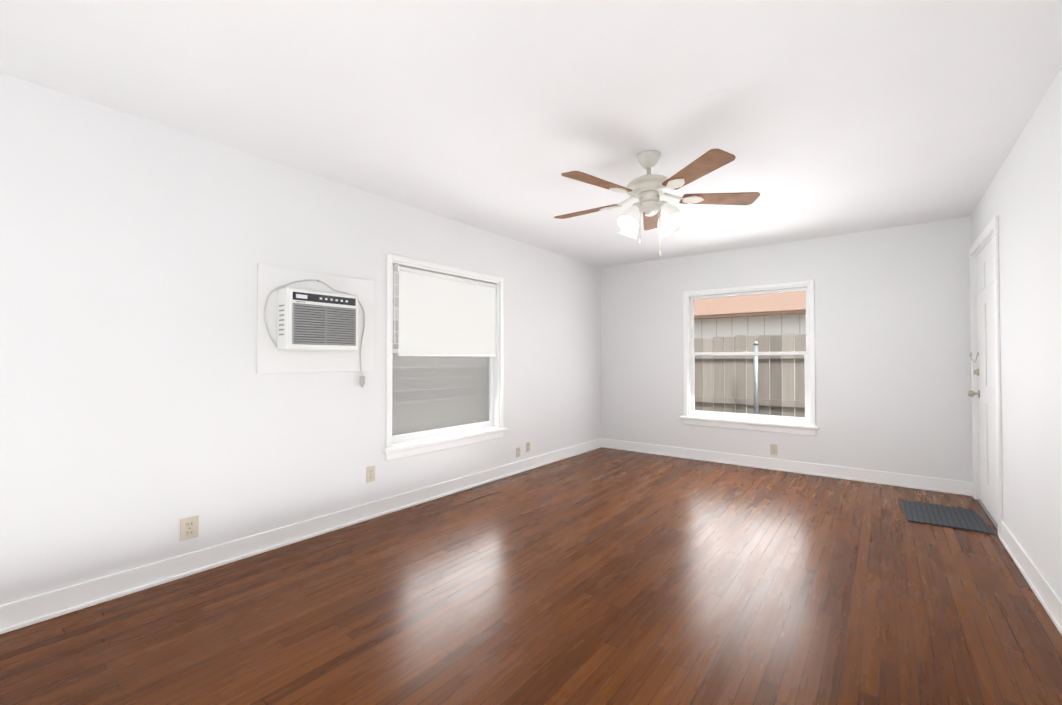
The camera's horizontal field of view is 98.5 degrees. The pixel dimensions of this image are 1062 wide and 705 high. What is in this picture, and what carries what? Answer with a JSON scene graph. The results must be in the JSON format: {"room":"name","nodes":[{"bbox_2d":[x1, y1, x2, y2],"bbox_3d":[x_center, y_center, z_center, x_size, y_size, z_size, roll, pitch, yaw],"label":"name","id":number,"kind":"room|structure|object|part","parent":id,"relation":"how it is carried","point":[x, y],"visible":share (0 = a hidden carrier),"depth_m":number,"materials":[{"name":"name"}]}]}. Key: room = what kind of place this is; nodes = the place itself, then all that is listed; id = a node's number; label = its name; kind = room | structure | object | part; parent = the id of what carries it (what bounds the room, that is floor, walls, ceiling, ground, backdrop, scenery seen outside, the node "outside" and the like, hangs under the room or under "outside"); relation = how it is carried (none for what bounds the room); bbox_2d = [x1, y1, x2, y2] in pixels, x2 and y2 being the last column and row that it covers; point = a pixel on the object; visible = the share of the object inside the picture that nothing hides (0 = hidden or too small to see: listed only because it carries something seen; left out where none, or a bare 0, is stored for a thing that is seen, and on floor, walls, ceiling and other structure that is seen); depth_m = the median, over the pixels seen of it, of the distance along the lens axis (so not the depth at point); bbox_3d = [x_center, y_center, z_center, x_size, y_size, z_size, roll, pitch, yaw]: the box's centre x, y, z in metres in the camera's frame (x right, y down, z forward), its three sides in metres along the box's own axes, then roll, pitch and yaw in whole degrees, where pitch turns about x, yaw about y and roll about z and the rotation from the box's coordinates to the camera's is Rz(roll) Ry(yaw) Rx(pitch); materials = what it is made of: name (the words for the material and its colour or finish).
{"room":"empty living room","nodes":[
{"label":"empty living room","id":0,"kind":"room"},
{"bbox_2d":[0,72,600,604],"bbox_3d":[-1.516,0.013,3.139,0.140,2.440,8.191,-1,-1,38],"label":"wall","id":1,"kind":"structure","parent":0,"point":[144,408],"depth_m":2.53,"materials":[{"name":"paint"}]},
{"bbox_2d":[180,515,198,540],"bbox_3d":[-1.883,0.969,2.525,0.010,0.120,0.085,-1,-1,38],"label":"electrical outlet","id":2,"kind":"object","parent":1,"relation":"attached to","point":[189,527],"visible":1,"depth_m":2.52,"materials":[{"name":"beige plastic"}]},
{"bbox_2d":[0,438,601,633],"bbox_3d":[-1.452,1.172,3.071,0.024,0.120,7.911,-1,-1,38],"label":"baseboard","id":3,"kind":"structure","parent":1,"relation":"attached to","point":[22,613],"depth_m":2.66,"materials":[{"name":"white wood"}]},
{"bbox_2d":[256,263,374,386],"bbox_3d":[-1.369,-0.146,3.078,0.170,0.793,0.810,-1,-1,38],"label":"air conditioner","id":4,"kind":"object","parent":1,"relation":"attached to","point":[309,321],"visible":1,"depth_m":2.98,"materials":[{"name":"white paint"}]},
{"bbox_2d":[366,465,374,482],"bbox_3d":[-1.195,0.908,3.420,0.010,0.116,0.072,-1,-1,38],"label":"electrical outlet","id":5,"kind":"object","parent":1,"relation":"attached to","point":[370,473],"visible":1,"depth_m":3.41,"materials":[{"name":"beige plastic"}]},
{"bbox_2d":[382,253,507,460],"bbox_3d":[-0.740,0.042,4.106,0.190,1.603,1.426,-1,-1,38],"label":"window","id":6,"kind":"structure","parent":1,"relation":"in","point":[393,451],"depth_m":4.01,"materials":[{"name":"white wood"}]},
{"bbox_2d":[392,354,488,435],"bbox_3d":[-0.797,0.361,4.144,0.008,0.744,1.244,-1,-1,38],"label":"screen","id":7,"kind":"object","parent":6,"relation":"attached to","point":[443,397],"depth_m":4.10,"materials":[{"name":"grey"}]},
{"bbox_3d":[-0.772,0.003,4.131,0.029,1.351,1.192,-1,-1,38],"label":"glass","id":8,"kind":"part","parent":6,"relation":"part of","materials":[{"name":"clear glass"}]},
{"bbox_3d":[-0.765,0.017,4.125,0.063,1.431,1.244,-1,-1,38],"label":"left window sash","id":9,"kind":"part","parent":6,"relation":"part of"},
{"bbox_2d":[394,264,497,356],"bbox_3d":[-0.717,-0.332,4.117,0.044,0.734,1.206,-1,-1,38],"label":"window blind","id":10,"kind":"object","parent":6,"relation":"attached to","point":[443,315],"visible":1,"depth_m":4.05,"materials":[{"name":"white fabric"}]},
{"bbox_2d":[516,447,519,456],"bbox_3d":[-0.130,1.044,4.800,0.010,0.100,0.060,-1,-1,38],"label":"electrical outlet","id":11,"kind":"object","parent":1,"relation":"attached to","point":[518,452],"visible":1,"depth_m":4.79,"materials":[{"name":"beige plastic"}]},
{"bbox_2d":[0,447,1061,704],"bbox_3d":[-0.010,1.275,1.959,3.943,0.120,8.191,-1,-1,38],"label":"floor","id":12,"kind":"structure","parent":0,"point":[602,575],"depth_m":2.15,"materials":[{"name":"brown wood"}]},
{"bbox_2d":[898,500,995,534],"bbox_3d":[3.115,1.233,3.471,0.464,0.010,0.604,-1,-1,34],"label":"doormat","id":13,"kind":"object","parent":12,"relation":"on","point":[947,516],"visible":0.96,"depth_m":3.42,"materials":[{"name":"rubber"}]},
{"bbox_2d":[0,0,1061,267],"bbox_3d":[-0.010,-1.284,1.999,3.943,0.121,8.191,-1,-1,38],"label":"ceiling","id":14,"kind":"structure","parent":0,"point":[834,118],"depth_m":2.17,"materials":[{"name":"paint"}]},
{"bbox_2d":[554,148,759,256],"bbox_3d":[0.686,-0.892,2.832,1.238,0.640,1.285,-1,-1,38],"label":"fan","id":15,"kind":"object","parent":14,"relation":"hanging from","point":[648,190],"visible":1,"depth_m":2.74,"materials":[{"name":"brown wood"}]},
{"bbox_2d":[601,216,972,481],"bbox_3d":[2.446,0.045,5.168,3.663,2.440,0.140,-1,-1,38],"label":"wall","id":16,"kind":"structure","parent":0,"point":[892,350],"depth_m":4.54,"materials":[{"name":"paint"}]},
{"bbox_2d":[680,280,818,435],"bbox_3d":[2.414,0.058,5.161,1.416,1.603,0.190,-1,-1,38],"label":"window","id":17,"kind":"structure","parent":16,"relation":"in","point":[810,428],"depth_m":5.10,"materials":[{"name":"white wood"}]},
{"bbox_3d":[2.433,0.034,5.186,1.234,1.431,0.063,-1,-1,38],"label":"back window sash","id":18,"kind":"part","parent":17,"relation":"part of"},
{"bbox_3d":[2.439,0.020,5.194,1.182,1.351,0.029,-1,-1,38],"label":"glass","id":19,"kind":"part","parent":17,"relation":"part of","materials":[{"name":"clear glass"}]},
{"bbox_2d":[770,444,777,454],"bbox_3d":[2.613,1.046,4.929,0.072,0.116,0.010,-1,-1,38],"label":"electrical outlet","id":20,"kind":"object","parent":16,"relation":"attached to","point":[773,449],"visible":1,"depth_m":4.93,"materials":[{"name":"beige plastic"}]},
{"bbox_2d":[602,438,972,495],"bbox_3d":[2.396,1.204,5.085,3.635,0.120,0.024,-1,-1,38],"label":"baseboard","id":21,"kind":"structure","parent":16,"relation":"attached to","point":[959,487],"depth_m":4.73,"materials":[{"name":"white wood"}]},
{"bbox_2d":[971,67,1061,599],"bbox_3d":[1.497,-0.023,0.819,0.140,2.440,8.191,-1,-1,38],"label":"wall","id":22,"kind":"structure","parent":0,"point":[1022,198],"depth_m":2.38,"materials":[{"name":"paint"}]},
{"bbox_2d":[969,215,1002,535],"bbox_3d":[3.518,0.163,3.456,0.158,2.150,1.140,-1,-1,38],"label":"door","id":23,"kind":"structure","parent":22,"relation":"attached to","point":[986,379],"depth_m":3.50,"materials":[{"name":"white paint"}]},
{"bbox_2d":[968,352,979,397],"bbox_3d":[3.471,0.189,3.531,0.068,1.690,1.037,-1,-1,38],"label":"hardware piece","id":24,"kind":"object","parent":23,"relation":"attached to","point":[971,393],"visible":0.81,"depth_m":3.81,"materials":[{"name":"silver metal"}]},
{"bbox_2d":[971,494,1061,634],"bbox_3d":[1.432,1.138,0.851,0.024,0.120,7.911,-1,-1,38],"label":"baseboard","id":25,"kind":"structure","parent":22,"relation":"attached to","point":[1048,597],"depth_m":2.35,"materials":[{"name":"white wood"}]},
{"label":"outside","id":26,"kind":"structure","parent":0,"visible":0},
{"bbox_3d":[2.835,1.743,5.370,32.000,0.150,32.000,-1,-1,38],"label":"ground","id":27,"kind":"structure","parent":26,"visible":0},
{"bbox_2d":[392,270,487,435],"bbox_3d":[-3.731,-0.226,5.725,0.400,3.800,12.500,-1,-1,38],"label":"building","id":28,"kind":"structure","parent":27,"relation":"on","point":[396,299],"depth_m":7.97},
{"bbox_2d":[694,334,805,416],"bbox_3d":[3.859,0.705,5.818,11.096,1.940,0.110,-1,-1,38],"label":"fence","id":29,"kind":"object","parent":27,"relation":"on","point":[733,379],"depth_m":6.46,"materials":[{"name":"brown wood"}]},
{"bbox_2d":[694,291,805,415],"bbox_3d":[9.018,0.175,8.998,15.400,3.100,6.450,-1,-1,38],"label":"house","id":30,"kind":"structure","parent":27,"relation":"on","point":[768,315],"depth_m":8.88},
{"bbox_2d":[753,341,758,413],"bbox_3d":[2.995,0.764,6.085,0.068,1.830,0.066,-1,-1,38],"label":"post","id":31,"kind":"object","parent":27,"relation":"on","point":[756,385],"depth_m":6.07,"materials":[{"name":"silver metal"}]}
]}

